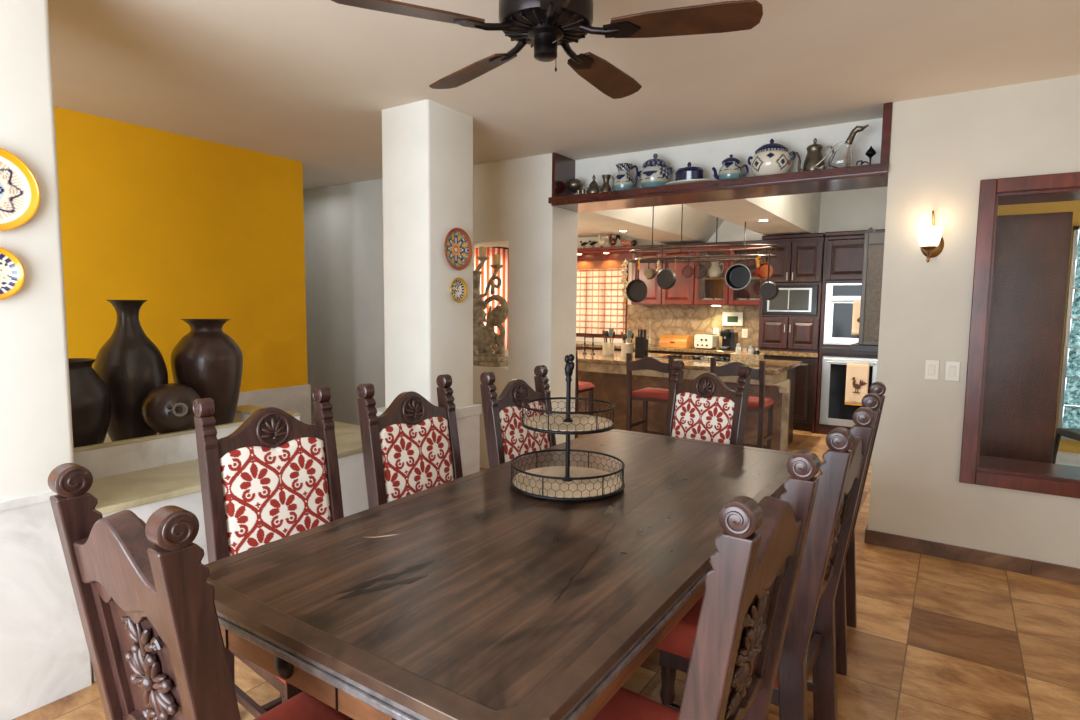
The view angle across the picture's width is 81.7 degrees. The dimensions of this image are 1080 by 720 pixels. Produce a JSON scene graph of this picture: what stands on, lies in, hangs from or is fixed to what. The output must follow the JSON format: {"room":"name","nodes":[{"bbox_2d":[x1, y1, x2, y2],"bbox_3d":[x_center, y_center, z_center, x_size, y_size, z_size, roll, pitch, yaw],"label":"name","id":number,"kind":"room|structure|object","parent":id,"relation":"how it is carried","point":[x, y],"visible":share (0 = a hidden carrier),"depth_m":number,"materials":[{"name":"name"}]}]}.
{"room":"dining room","nodes":[
{"label":"dining room","id":0,"kind":"room"},
{"bbox_2d":[0,0,73,501],"bbox_3d":[-2.064,-0.457,2.054,0.448,1.874,0.680,4,6,33],"label":"wall pillar","id":1,"kind":"structure","parent":0,"point":[36,432],"depth_m":2.14,"materials":[{"name":"white paint"}]},
{"bbox_2d":[0,247,24,299],"bbox_3d":[-1.796,-0.284,2.039,0.033,0.180,0.180,4,6,33],"label":"wall plate","id":2,"kind":"object","parent":1,"relation":"attached to","point":[12,272],"visible":1,"depth_m":2.08,"materials":[{"name":"orange"}]},
{"bbox_2d":[0,148,39,230],"bbox_3d":[-1.789,-0.556,2.021,0.033,0.278,0.278,4,6,33],"label":"wall plate","id":3,"kind":"object","parent":1,"relation":"attached to","point":[19,187],"visible":1,"depth_m":2.08,"materials":[{"name":"orange"}]},
{"bbox_2d":[54,106,307,391],"bbox_3d":[-3.501,-0.207,3.415,0.182,2.640,5.010,4,6,33],"label":"wall","id":4,"kind":"structure","parent":0,"point":[189,227],"depth_m":4.53,"materials":[{"name":"paint"}]},
{"bbox_2d":[106,384,310,435],"bbox_3d":[-3.423,0.749,3.451,0.018,0.730,5.025,4,6,33],"label":"trim","id":5,"kind":"structure","parent":4,"relation":"attached to","point":[297,399],"depth_m":5.30,"materials":[{"name":"paint"}]},
{"bbox_2d":[382,100,472,408],"bbox_3d":[-0.715,-0.624,4.027,0.400,1.865,0.428,4,6,33],"label":"wall column","id":6,"kind":"structure","parent":0,"point":[427,145],"depth_m":3.85,"materials":[{"name":"white paint"}]},
{"bbox_2d":[444,228,471,269],"bbox_3d":[-0.521,-0.695,3.920,0.033,0.264,0.264,4,6,33],"label":"wall plate","id":7,"kind":"object","parent":6,"relation":"attached to","point":[457,244],"visible":1,"depth_m":3.93,"materials":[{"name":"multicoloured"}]},
{"bbox_2d":[450,277,466,302],"bbox_3d":[-0.523,-0.441,3.943,0.033,0.158,0.158,4,6,33],"label":"wall plate","id":8,"kind":"object","parent":6,"relation":"attached to","point":[458,288],"visible":1,"depth_m":3.96,"materials":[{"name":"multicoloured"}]},
{"bbox_2d":[303,153,577,468],"bbox_3d":[-1.203,-0.427,6.141,3.375,2.640,0.400,4,6,33],"label":"wall","id":9,"kind":"structure","parent":0,"point":[344,263],"depth_m":5.51,"materials":[{"name":"white paint"}]},
{"bbox_2d":[473,257,507,366],"bbox_3d":[-0.496,-0.434,5.565,0.540,0.959,0.180,4,6,33],"label":"candelabra","id":10,"kind":"object","parent":9,"relation":"on","point":[484,337],"visible":0.84,"depth_m":5.51,"materials":[{"name":"brown metal"}]},
{"bbox_2d":[490,265,503,271],"bbox_3d":[-0.376,-0.800,5.455,0.130,0.058,0.102,4,6,33],"label":"cup","id":11,"kind":"object","parent":10,"relation":"on","point":[496,267],"depth_m":5.43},
{"bbox_2d":[494,246,508,355],"bbox_3d":[-1.484,-0.799,8.827,0.100,2.900,3.795,4,6,33],"label":"wall","id":12,"kind":"structure","parent":0,"point":[506,351],"depth_m":10.19,"materials":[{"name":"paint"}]},
{"bbox_2d":[474,247,508,349],"bbox_3d":[-0.753,-0.949,9.679,0.040,1.622,1.050,4,6,33],"label":"curtain","id":13,"kind":"object","parent":12,"relation":"hanging from","point":[503,291],"visible":0.37,"depth_m":9.76,"materials":[{"name":"white fabric"}]},
{"bbox_2d":[12,429,1079,719],"bbox_3d":[0.207,1.111,4.234,9.000,0.060,10.300,4,6,33],"label":"floor","id":14,"kind":"structure","parent":0,"point":[933,638],"depth_m":2.66,"materials":[{"name":"tile"}]},
{"bbox_2d":[0,492,91,719],"bbox_3d":[-2.085,0.857,2.173,0.490,0.767,0.715,4,6,33],"label":"half wall","id":15,"kind":"structure","parent":14,"relation":"on","point":[45,659],"depth_m":2.20,"materials":[{"name":"paint"}]},
{"bbox_2d":[74,405,300,478],"bbox_3d":[-2.192,0.766,3.000,0.650,0.800,1.940,4,6,33],"label":"trim","id":16,"kind":"structure","parent":14,"relation":"on","point":[126,458],"depth_m":2.90,"materials":[{"name":"stone"}]},
{"bbox_2d":[68,358,111,447],"bbox_3d":[-2.132,0.226,2.843,0.304,0.454,0.304,4,6,33],"label":"clay vase","id":17,"kind":"object","parent":16,"relation":"on","point":[91,405],"visible":0.47,"depth_m":2.79,"materials":[{"name":"brown ceramic"}]},
{"bbox_2d":[93,300,167,441],"bbox_3d":[-2.092,0.058,3.194,0.328,0.727,0.328,4,6,33],"label":"clay vase","id":18,"kind":"object","parent":16,"relation":"on","point":[130,365],"visible":0.85,"depth_m":3.10,"materials":[{"name":"brown ceramic"}]},
{"bbox_2d":[141,383,200,433],"bbox_3d":[-1.829,0.274,3.115,0.267,0.316,0.267,1,5,1],"label":"clay vase","id":19,"kind":"object","parent":16,"relation":"on","point":[167,408],"visible":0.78,"depth_m":3.02,"materials":[{"name":"brown ceramic"}]},
{"bbox_2d":[171,319,242,429],"bbox_3d":[-1.846,0.086,3.478,0.355,0.625,0.355,4,6,33],"label":"clay vase","id":20,"kind":"object","parent":16,"relation":"on","point":[206,360],"visible":0.87,"depth_m":3.36,"materials":[{"name":"brown ceramic"}]},
{"bbox_2d":[48,463,353,719],"bbox_3d":[-0.617,0.764,1.353,0.487,1.126,0.548,4,6,36],"label":"dining chair","id":21,"kind":"object","parent":14,"relation":"on","point":[144,598],"visible":1,"depth_m":1.12,"materials":[{"name":"brown wood"}]},
{"bbox_2d":[121,615,177,719],"bbox_3d":[-0.732,0.605,1.178,0.179,0.255,0.047,4,6,36],"label":"flower","id":22,"kind":"object","parent":21,"relation":"on","point":[149,658],"depth_m":1.15,"materials":[{"name":"brown wood"}]},
{"bbox_2d":[91,452,368,681],"bbox_3d":[-1.542,0.829,3.270,0.760,0.640,1.700,4,6,33],"label":"trim","id":23,"kind":"structure","parent":14,"relation":"on","point":[351,467],"depth_m":3.30,"materials":[{"name":"paint"}]},
{"bbox_2d":[87,421,362,514],"bbox_3d":[-1.536,0.497,3.236,0.770,0.027,1.715,4,6,33],"label":"ledge","id":24,"kind":"structure","parent":23,"relation":"on","point":[114,493],"depth_m":2.69,"materials":[{"name":"beige stone"}]},
{"bbox_2d":[193,386,343,717],"bbox_3d":[-0.807,0.692,2.152,0.548,1.126,0.487,5,7,40],"label":"dining chair","id":25,"kind":"object","parent":14,"relation":"on","point":[276,476],"visible":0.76,"depth_m":2.19,"materials":[{"name":"wood"}]},
{"bbox_2d":[220,437,330,555],"bbox_3d":[-0.938,0.494,2.248,0.083,0.400,0.394,5,7,40],"label":"cushion","id":26,"kind":"object","parent":25,"relation":"on","point":[272,489],"depth_m":2.21,"materials":[{"name":"fabric"}]},
{"bbox_2d":[357,374,462,508],"bbox_3d":[-0.386,0.656,2.601,0.548,1.126,0.487,4,6,37],"label":"dining chair","id":27,"kind":"object","parent":14,"relation":"on","point":[413,446],"visible":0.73,"depth_m":2.64,"materials":[{"name":"wood"}]},
{"bbox_2d":[379,417,453,502],"bbox_3d":[-0.522,0.459,2.690,0.083,0.400,0.394,4,6,37],"label":"cushion","id":28,"kind":"object","parent":27,"relation":"on","point":[416,454],"depth_m":2.65,"materials":[{"name":"fabric"}]},
{"bbox_2d":[376,403,480,476],"bbox_3d":[-0.751,0.693,4.122,0.442,0.775,0.610,4,6,33],"label":"trim","id":29,"kind":"structure","parent":14,"relation":"on","point":[468,418],"depth_m":4.14,"materials":[{"name":"paint"}]},
{"bbox_2d":[205,429,794,719],"bbox_3d":[0.167,0.873,2.281,1.080,0.760,2.360,4,6,33],"label":"dining table","id":30,"kind":"object","parent":14,"relation":"on","point":[474,596],"visible":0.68,"depth_m":1.54,"materials":[{"name":"brown wood"}]},
{"bbox_2d":[510,354,624,501],"bbox_3d":[0.106,0.231,2.360,0.435,0.508,0.435,3,6,23],"label":"tiered tray","id":31,"kind":"object","parent":30,"relation":"on","point":[567,482],"visible":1,"depth_m":2.33,"materials":[{"name":"metal"}]},
{"bbox_2d":[480,365,555,467],"bbox_3d":[0.067,0.618,3.080,0.548,1.126,0.487,4,6,36],"label":"dining chair","id":32,"kind":"object","parent":14,"relation":"on","point":[506,438],"visible":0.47,"depth_m":3.08,"materials":[{"name":"wood"}]},
{"bbox_2d":[499,401,549,461],"bbox_3d":[-0.072,0.421,3.166,0.083,0.400,0.394,4,6,36],"label":"cushion","id":33,"kind":"object","parent":32,"relation":"on","point":[515,440],"depth_m":3.10,"materials":[{"name":"fabric"}]},
{"bbox_2d":[575,350,594,438],"bbox_3d":[0.268,0.384,6.372,0.448,1.012,0.425,4,6,33],"label":"bar stool","id":34,"kind":"object","parent":14,"relation":"on","point":[580,387],"visible":0.13,"depth_m":6.23,"materials":[{"name":"brown wood"}]},
{"bbox_2d":[626,353,673,434],"bbox_3d":[1.088,0.440,5.829,0.448,1.012,0.425,4,6,33],"label":"bar stool","id":35,"kind":"object","parent":14,"relation":"on","point":[645,395],"visible":0.62,"depth_m":5.73,"materials":[{"name":"brown wood"}]},
{"bbox_2d":[576,347,730,356],"bbox_3d":[1.251,0.255,8.784,3.620,0.860,0.637,4,6,33],"label":"base cabinet","id":36,"kind":"object","parent":14,"relation":"on","point":[577,348],"visible":0.11,"depth_m":8.10,"materials":[{"name":"brown wood"}]},
{"bbox_2d":[576,341,754,354],"bbox_3d":[1.241,-0.194,8.756,3.682,0.040,0.647,4,6,33],"label":"countertop","id":37,"kind":"structure","parent":36,"relation":"on","point":[693,349],"depth_m":8.11,"materials":[{"name":"stone"}]},
{"bbox_2d":[659,334,692,347],"bbox_3d":[1.810,-0.251,8.323,0.380,0.160,0.253,4,6,33],"label":"bread box","id":38,"kind":"object","parent":37,"relation":"on","point":[667,340],"visible":1,"depth_m":8.24,"materials":[{"name":"brown wood"}]},
{"bbox_2d":[694,334,718,348],"bbox_3d":[2.155,-0.241,8.092,0.240,0.188,0.275,4,6,33],"label":"toaster","id":39,"kind":"object","parent":37,"relation":"on","point":[701,341],"visible":1,"depth_m":8.00,"materials":[{"name":"beige plastic"}]},
{"bbox_2d":[719,329,737,349],"bbox_3d":[2.400,-0.263,7.947,0.165,0.262,0.280,4,6,33],"label":"coffee machine","id":40,"kind":"object","parent":37,"relation":"on","point":[729,337],"visible":0.97,"depth_m":7.90,"materials":[{"name":"black plastic"}]},
{"bbox_2d":[577,349,801,451],"bbox_3d":[1.345,0.413,6.966,2.700,0.870,1.250,4,6,33],"label":"kitchen island","id":41,"kind":"object","parent":14,"relation":"on","point":[608,374],"visible":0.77,"depth_m":6.68,"materials":[{"name":"stone"}]},
{"bbox_2d":[577,349,801,374],"bbox_3d":[1.349,-0.001,6.929,2.700,0.040,1.250,4,6,33],"label":"island countertop","id":42,"kind":"structure","parent":41,"relation":"on","point":[772,367],"depth_m":6.58,"materials":[{"name":"stone"}]},
{"bbox_2d":[603,342,613,355],"bbox_3d":[0.786,-0.127,7.181,0.138,0.155,0.138,4,6,33],"label":"utensil crock","id":43,"kind":"object","parent":42,"relation":"on","point":[608,348],"visible":0.98,"depth_m":7.12,"materials":[{"name":"beige ceramic"}]},
{"bbox_2d":[621,343,632,356],"bbox_3d":[0.981,-0.113,7.051,0.138,0.155,0.138,4,6,33],"label":"utensil crock","id":44,"kind":"object","parent":42,"relation":"on","point":[625,347],"visible":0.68,"depth_m":7.00,"materials":[{"name":"beige ceramic"}]},
{"bbox_2d":[635,329,647,357],"bbox_3d":[1.127,-0.181,6.930,0.110,0.315,0.110,4,6,33],"label":"knife block","id":45,"kind":"object","parent":42,"relation":"on","point":[641,343],"visible":0.97,"depth_m":6.89,"materials":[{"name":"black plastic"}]},
{"bbox_2d":[654,354,730,362],"bbox_3d":[1.710,-0.025,6.837,0.840,0.032,0.520,4,6,33],"label":"cooktop","id":46,"kind":"object","parent":42,"relation":"in","point":[676,356],"visible":0.73,"depth_m":6.79,"materials":[{"name":"silver metal"}]},
{"bbox_2d":[730,353,763,365],"bbox_3d":[2.077,-0.010,6.267,0.285,0.110,0.188,4,6,33],"label":"basket","id":47,"kind":"object","parent":42,"relation":"on","point":[747,359],"visible":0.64,"depth_m":6.18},
{"bbox_2d":[592,450,820,719],"bbox_3d":[0.267,0.767,1.425,0.548,1.126,0.487,4,6,36],"label":"dining chair","id":48,"kind":"object","parent":14,"relation":"on","point":[751,582],"visible":1,"depth_m":1.22,"materials":[{"name":"wood"}]},
{"bbox_2d":[724,590,769,718],"bbox_3d":[0.429,0.606,1.294,0.047,0.255,0.179,4,6,36],"label":"flower","id":49,"kind":"object","parent":48,"relation":"on","point":[754,627],"depth_m":1.27,"materials":[{"name":"brown wood"}]},
{"bbox_2d":[664,360,750,445],"bbox_3d":[0.788,0.591,3.459,0.548,1.126,0.487,-4,7,-42],"label":"dining chair","id":50,"kind":"object","parent":14,"relation":"on","point":[704,408],"visible":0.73,"depth_m":3.52,"materials":[{"name":"wood"}]},
{"bbox_2d":[672,393,734,443],"bbox_3d":[0.918,0.396,3.559,0.083,0.400,0.394,-4,7,-42],"label":"cushion","id":51,"kind":"object","parent":50,"relation":"on","point":[710,417],"depth_m":3.53,"materials":[{"name":"fabric"}]},
{"bbox_2d":[710,358,774,449],"bbox_3d":[1.746,0.485,5.393,0.448,1.012,0.425,4,6,35],"label":"bar stool","id":52,"kind":"object","parent":14,"relation":"on","point":[760,404],"visible":0.46,"depth_m":5.20,"materials":[{"name":"brown wood"}]},
{"bbox_2d":[656,407,875,719],"bbox_3d":[0.730,0.716,2.049,0.548,1.126,0.487,4,6,35],"label":"dining chair","id":53,"kind":"object","parent":14,"relation":"on","point":[809,645],"visible":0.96,"depth_m":1.84,"materials":[{"name":"wood"}]},
{"bbox_2d":[825,501,843,573],"bbox_3d":[0.894,0.555,1.921,0.047,0.255,0.179,4,6,35],"label":"flower","id":54,"kind":"object","parent":53,"relation":"on","point":[838,525],"depth_m":1.92,"materials":[{"name":"brown wood"}]},
{"bbox_2d":[758,233,824,432],"bbox_3d":[3.046,-0.328,7.518,0.673,2.280,0.667,4,6,33],"label":"tall cabinet","id":55,"kind":"object","parent":14,"relation":"on","point":[799,260],"visible":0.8,"depth_m":7.22,"materials":[{"name":"brown wood"}]},
{"bbox_2d":[762,285,818,314],"bbox_3d":[2.988,-0.708,7.389,0.600,0.336,0.443,4,6,33],"label":"microwave oven","id":56,"kind":"object","parent":55,"relation":"in","point":[790,299],"visible":0.66,"depth_m":7.20,"materials":[{"name":"black plastic"}]},
{"bbox_2d":[815,229,884,434],"bbox_3d":[3.621,-0.290,7.136,0.694,2.285,0.667,4,6,33],"label":"tall cabinet","id":57,"kind":"object","parent":14,"relation":"on","point":[843,250],"visible":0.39,"depth_m":6.94,"materials":[{"name":"brown wood"}]},
{"bbox_2d":[823,283,861,344],"bbox_3d":[3.584,-0.518,7.065,0.600,0.680,0.565,4,6,33],"label":"wall oven","id":58,"kind":"object","parent":57,"relation":"in","point":[840,297],"visible":0.48,"depth_m":6.95,"materials":[{"name":"silver metal"}]},
{"bbox_2d":[851,299,860,334],"bbox_3d":[3.498,-0.465,6.805,0.170,0.388,0.045,4,6,33],"label":"tea towel","id":59,"kind":"object","parent":58,"relation":"hanging from","point":[856,302],"visible":0.29,"depth_m":6.82,"materials":[{"name":"fabric"}]},
{"bbox_2d":[819,356,877,426],"bbox_3d":[3.576,0.346,7.142,0.600,0.775,0.565,4,6,33],"label":"wall oven","id":60,"kind":"object","parent":57,"relation":"in","point":[834,410],"visible":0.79,"depth_m":7.02,"materials":[{"name":"silver metal"}]},
{"bbox_2d":[845,361,869,405],"bbox_3d":[3.486,0.258,6.872,0.220,0.480,0.045,4,6,33],"label":"tea towel","id":61,"kind":"object","parent":60,"relation":"hanging from","point":[857,375],"visible":0.98,"depth_m":6.86,"materials":[{"name":"fabric"}]},
{"bbox_2d":[835,382,885,675],"bbox_3d":[1.157,0.659,2.729,0.548,1.126,0.487,4,6,31],"label":"dining chair","id":62,"kind":"object","parent":14,"relation":"on","point":[845,598],"visible":0.08,"depth_m":2.48,"materials":[{"name":"wood"}]},
{"bbox_2d":[48,0,1079,189],"bbox_3d":[-0.888,-1.469,2.315,9.000,0.120,6.255,4,6,33],"label":"ceiling","id":63,"kind":"structure","parent":0,"point":[310,82],"depth_m":3.17,"materials":[{"name":"paint"}]},
{"bbox_2d":[331,0,762,98],"bbox_3d":[0.046,-1.180,2.167,1.344,0.410,1.294,4,6,33],"label":"ceiling fan","id":64,"kind":"object","parent":63,"relation":"hanging from","point":[544,25],"visible":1,"depth_m":2.05,"materials":[{"name":"brown wood"}]},
{"bbox_2d":[578,192,820,243],"bbox_3d":[0.974,-1.818,7.009,5.880,0.700,3.645,4,6,33],"label":"ceiling","id":65,"kind":"structure","parent":0,"point":[796,213],"depth_m":6.74,"materials":[{"name":"white paint"}]},
{"bbox_2d":[629,204,776,262],"bbox_3d":[1.631,-1.514,6.381,1.544,0.982,0.564,4,6,33],"label":"pot rack","id":66,"kind":"object","parent":65,"relation":"hanging from","point":[713,258],"visible":1,"depth_m":6.37,"materials":[{"name":"brown metal"}]},
{"bbox_2d":[620,258,627,304],"bbox_3d":[0.912,-0.838,6.700,0.093,0.496,0.085,4,6,33],"label":"garlic braid","id":67,"kind":"object","parent":66,"relation":"hanging from","point":[625,263],"visible":0.96,"depth_m":6.68},
{"bbox_2d":[626,257,647,302],"bbox_3d":[1.021,-0.835,6.530,0.244,0.470,0.038,4,6,33],"label":"frying pan","id":68,"kind":"object","parent":66,"relation":"hanging from","point":[636,290],"visible":1,"depth_m":6.55,"materials":[{"name":"metal"}]},
{"bbox_2d":[644,261,655,279],"bbox_3d":[1.204,-0.994,6.879,0.128,0.212,0.058,4,6,33],"label":"pan","id":69,"kind":"object","parent":66,"relation":"hanging from","point":[649,273],"visible":0.93,"depth_m":6.86,"materials":[{"name":"grey metal"}]},
{"bbox_2d":[656,259,675,288],"bbox_3d":[1.287,-0.890,6.399,0.218,0.332,0.038,4,6,33],"label":"frying pan","id":70,"kind":"object","parent":66,"relation":"hanging from","point":[666,277],"visible":1,"depth_m":6.38,"materials":[{"name":"metal"}]},
{"bbox_2d":[693,255,705,278],"bbox_3d":[1.582,-0.918,6.171,0.142,0.228,0.046,4,6,33],"label":"strainer","id":71,"kind":"object","parent":66,"relation":"hanging from","point":[699,264],"visible":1,"depth_m":6.17,"materials":[{"name":"metal"}]},
{"bbox_2d":[693,265,705,277],"bbox_3d":[1.583,-0.875,6.176,0.136,0.136,0.043,4,6,33],"label":"bowl","id":72,"kind":"object","parent":71,"relation":"on","point":[704,269],"depth_m":6.18,"materials":[{"name":"metal"}]},
{"bbox_2d":[725,254,750,289],"bbox_3d":[1.904,-0.842,5.975,0.244,0.340,0.078,4,6,33],"label":"frying pan","id":73,"kind":"object","parent":66,"relation":"hanging from","point":[738,276],"visible":1,"depth_m":6.00,"materials":[{"name":"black metal"}]},
{"bbox_2d":[758,258,772,278],"bbox_3d":[2.221,-0.912,6.156,0.158,0.227,0.058,4,6,33],"label":"copper pan","id":74,"kind":"object","parent":66,"relation":"hanging from","point":[763,269],"visible":0.81,"depth_m":6.17,"materials":[{"name":"metal"}]},
{"bbox_2d":[760,253,778,299],"bbox_3d":[2.160,-0.784,5.896,0.178,0.437,0.058,4,6,33],"label":"frying pan","id":75,"kind":"object","parent":66,"relation":"hanging from","point":[769,290],"visible":1,"depth_m":5.88,"materials":[{"name":"metal"}]},
{"bbox_2d":[575,118,882,194],"bbox_3d":[1.271,-1.415,4.589,2.340,0.350,0.095,4,6,33],"label":"wall","id":76,"kind":"structure","parent":0,"point":[706,155],"depth_m":4.43,"materials":[{"name":"white paint"}]},
{"bbox_2d":[552,102,892,196],"bbox_3d":[1.157,-1.398,4.419,2.344,0.355,0.317,4,6,33],"label":"trim","id":77,"kind":"structure","parent":76,"relation":"attached to","point":[563,167],"depth_m":4.93,"materials":[{"name":"brown wood"}]},
{"bbox_2d":[576,187,887,344],"bbox_3d":[2.015,-0.753,8.689,5.880,2.900,0.150,4,6,33],"label":"wall","id":78,"kind":"structure","parent":0,"point":[856,209],"depth_m":7.49,"materials":[{"name":"white paint"}]},
{"bbox_2d":[576,263,628,338],"bbox_3d":[0.743,-0.898,9.503,1.350,1.100,0.050,4,6,33],"label":"window","id":79,"kind":"structure","parent":78,"relation":"in","point":[577,335],"depth_m":9.24,"materials":[{"name":"red wood"}]},
{"bbox_2d":[576,260,626,335],"bbox_3d":[0.687,-0.933,9.441,1.360,1.100,0.024,4,6,33],"label":"blind","id":80,"kind":"object","parent":79,"relation":"attached to","point":[600,299],"visible":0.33,"depth_m":9.31,"materials":[{"name":"white fabric"}]},
{"bbox_2d":[577,246,632,262],"bbox_3d":[0.490,-1.547,9.357,2.115,0.205,0.315,4,6,33],"label":"shelf","id":81,"kind":"object","parent":78,"relation":"attached to","point":[620,252],"visible":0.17,"depth_m":9.08,"materials":[{"name":"red wood"}]},
{"bbox_2d":[631,245,662,304],"bbox_3d":[1.544,-1.165,8.643,0.446,0.800,0.367,4,6,33],"label":"upper cabinet","id":82,"kind":"object","parent":78,"relation":"attached to","point":[654,294],"visible":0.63,"depth_m":8.48,"materials":[{"name":"red wood"}]},
{"bbox_2d":[662,243,695,304],"bbox_3d":[1.918,-1.139,8.395,0.446,0.800,0.367,4,6,33],"label":"upper cabinet","id":83,"kind":"object","parent":78,"relation":"attached to","point":[682,292],"visible":0.52,"depth_m":8.23,"materials":[{"name":"red wood"}]},
{"bbox_2d":[626,305,759,348],"bbox_3d":[2.113,-0.469,8.549,2.030,0.560,0.012,4,6,33],"label":"backsplash","id":84,"kind":"structure","parent":78,"relation":"attached to","point":[665,319],"depth_m":8.59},
{"bbox_2d":[694,242,730,305],"bbox_3d":[2.292,-1.114,8.146,0.446,0.800,0.367,4,6,33],"label":"upper cabinet","id":85,"kind":"object","parent":78,"relation":"attached to","point":[712,289],"visible":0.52,"depth_m":8.01,"materials":[{"name":"red wood"}]},
{"bbox_2d":[722,312,742,325],"bbox_3d":[2.540,-0.542,8.234,0.270,0.180,0.025,4,6,33],"label":"wall panel","id":86,"kind":"object","parent":78,"relation":"attached to","point":[729,318],"visible":1,"depth_m":8.22,"materials":[{"name":"white plastic"}]},
{"bbox_2d":[728,240,762,305],"bbox_3d":[2.667,-1.088,7.898,0.446,0.800,0.367,4,6,33],"label":"upper cabinet","id":87,"kind":"object","parent":78,"relation":"attached to","point":[749,295],"visible":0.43,"depth_m":7.75,"materials":[{"name":"red wood"}]},
{"bbox_2d":[868,75,1079,568],"bbox_3d":[3.308,-0.117,3.151,2.785,2.640,0.400,4,6,33],"label":"wall","id":88,"kind":"structure","parent":0,"point":[942,147],"depth_m":3.56,"materials":[{"name":"beige paint"}]},
{"bbox_2d":[548,163,888,212],"bbox_3d":[1.169,-1.199,4.468,2.358,0.065,0.442,4,6,33],"label":"shelf","id":89,"kind":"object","parent":88,"relation":"attached to","point":[871,175],"depth_m":4.24,"materials":[{"name":"brown wood"}]},
{"bbox_2d":[567,179,582,194],"bbox_3d":[0.280,-1.372,5.029,0.128,0.162,0.128,4,6,33],"label":"goblet","id":90,"kind":"object","parent":89,"relation":"on","point":[573,185],"visible":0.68,"depth_m":4.98,"materials":[{"name":"silver metal"}]},
{"bbox_2d":[586,175,600,192],"bbox_3d":[0.423,-1.368,4.910,0.104,0.178,0.104,-1,5,-13],"label":"sugar pot","id":91,"kind":"object","parent":89,"relation":"on","point":[593,187],"visible":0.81,"depth_m":4.88,"materials":[{"name":"silver metal"}]},
{"bbox_2d":[601,174,613,191],"bbox_3d":[0.517,-1.351,4.843,0.083,0.159,0.098,-2,6,-23],"label":"creamer","id":92,"kind":"object","parent":89,"relation":"on","point":[606,186],"visible":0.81,"depth_m":4.82,"materials":[{"name":"silver metal"}]},
{"bbox_2d":[613,163,637,190],"bbox_3d":[0.646,-1.374,4.765,0.174,0.222,0.159,0,5,-6],"label":"ceramic pitcher","id":93,"kind":"object","parent":89,"relation":"on","point":[623,180],"visible":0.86,"depth_m":4.71,"materials":[{"name":"blue ceramic"}]},
{"bbox_2d":[638,154,672,187],"bbox_3d":[0.855,-1.389,4.644,0.220,0.277,0.220,0,5,-9],"label":"ginger jar","id":94,"kind":"object","parent":89,"relation":"on","point":[655,172],"visible":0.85,"depth_m":4.56,"materials":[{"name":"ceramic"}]},
{"bbox_2d":[665,179,712,184],"bbox_3d":[1.065,-1.252,4.478,0.354,0.037,0.220,4,6,33],"label":"serving plate","id":95,"kind":"object","parent":89,"relation":"on","point":[688,180],"visible":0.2,"depth_m":4.38,"materials":[{"name":"beige ceramic"}]},
{"bbox_2d":[675,162,702,180],"bbox_3d":[1.066,-1.338,4.470,0.142,0.156,0.204,-4,7,-40],"label":"butter dish","id":96,"kind":"object","parent":95,"relation":"on","point":[689,172],"visible":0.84,"depth_m":4.41,"materials":[{"name":"blue ceramic"}]},
{"bbox_2d":[712,154,748,179],"bbox_3d":[1.316,-1.318,4.320,0.162,0.202,0.217,-2,6,-23],"label":"teapot","id":97,"kind":"object","parent":89,"relation":"on","point":[730,169],"visible":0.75,"depth_m":4.26,"materials":[{"name":"blue ceramic"}]},
{"bbox_2d":[748,139,795,175],"bbox_3d":[1.544,-1.339,4.175,0.254,0.274,0.254,0,5,-11],"label":"soup tureen","id":98,"kind":"object","parent":89,"relation":"on","point":[771,158],"visible":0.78,"depth_m":4.09,"materials":[{"name":"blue ceramic"}]},
{"bbox_2d":[796,138,833,171],"bbox_3d":[1.788,-1.318,4.073,0.129,0.254,0.206,-2,6,-26],"label":"coffee pot","id":99,"kind":"object","parent":89,"relation":"on","point":[814,155],"visible":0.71,"depth_m":4.03,"materials":[{"name":"silver metal"}]},
{"bbox_2d":[814,125,868,169],"bbox_3d":[1.869,-1.310,3.887,0.131,0.262,0.276,-3,6,-32],"label":"decanter","id":100,"kind":"object","parent":89,"relation":"on","point":[842,157],"visible":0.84,"depth_m":3.84,"materials":[{"name":"clear glass"}]},
{"bbox_2d":[856,146,875,164],"bbox_3d":[2.013,-1.244,3.857,0.108,0.150,0.060,4,6,33],"label":"candlestick","id":101,"kind":"object","parent":89,"relation":"on","point":[871,152],"visible":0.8,"depth_m":3.83,"materials":[{"name":"metal"}]},
{"bbox_2d":[917,210,943,262],"bbox_3d":[2.194,-0.695,3.511,0.132,0.294,0.157,4,6,33],"label":"wall sconce","id":102,"kind":"object","parent":88,"relation":"attached to","point":[931,241],"visible":1,"depth_m":3.48,"materials":[{"name":"white glass"}]},
{"bbox_2d":[924,360,939,379],"bbox_3d":[2.265,0.057,3.612,0.070,0.114,0.014,4,6,33],"label":"light switch","id":103,"kind":"object","parent":88,"relation":"attached to","point":[931,366],"visible":1,"depth_m":3.61,"materials":[{"name":"white plastic"}]},
{"bbox_2d":[945,361,960,380],"bbox_3d":[2.348,0.063,3.557,0.070,0.114,0.014,4,6,33],"label":"light switch","id":104,"kind":"object","parent":88,"relation":"attached to","point":[952,368],"visible":1,"depth_m":3.55,"materials":[{"name":"white plastic"}]},
{"bbox_2d":[864,524,1079,584],"bbox_3d":[3.291,1.155,3.258,2.813,0.085,0.414,4,6,33],"label":"baseboard","id":105,"kind":"structure","parent":88,"relation":"attached to","point":[1057,572],"depth_m":3.55,"materials":[{"name":"brown stone"}]},
{"bbox_2d":[959,172,1079,498],"bbox_3d":[3.052,-0.121,3.303,1.298,1.685,0.430,4,6,33],"label":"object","id":106,"kind":"structure","parent":88,"relation":"in","point":[1021,420],"depth_m":3.39,"materials":[{"name":"brown wood"}]},
{"bbox_3d":[3.406,-0.466,5.615,0.140,2.900,3.845,4,6,33],"label":"wall","id":107,"kind":"structure","parent":0,"visible":0},
{"bbox_2d":[850,227,884,351],"bbox_3d":[3.098,-0.627,5.642,0.420,1.090,0.520,4,6,33],"label":"upper cabinet","id":108,"kind":"object","parent":107,"relation":"attached to","point":[873,253],"visible":0.52,"depth_m":5.49,"materials":[{"name":"grey wood"}]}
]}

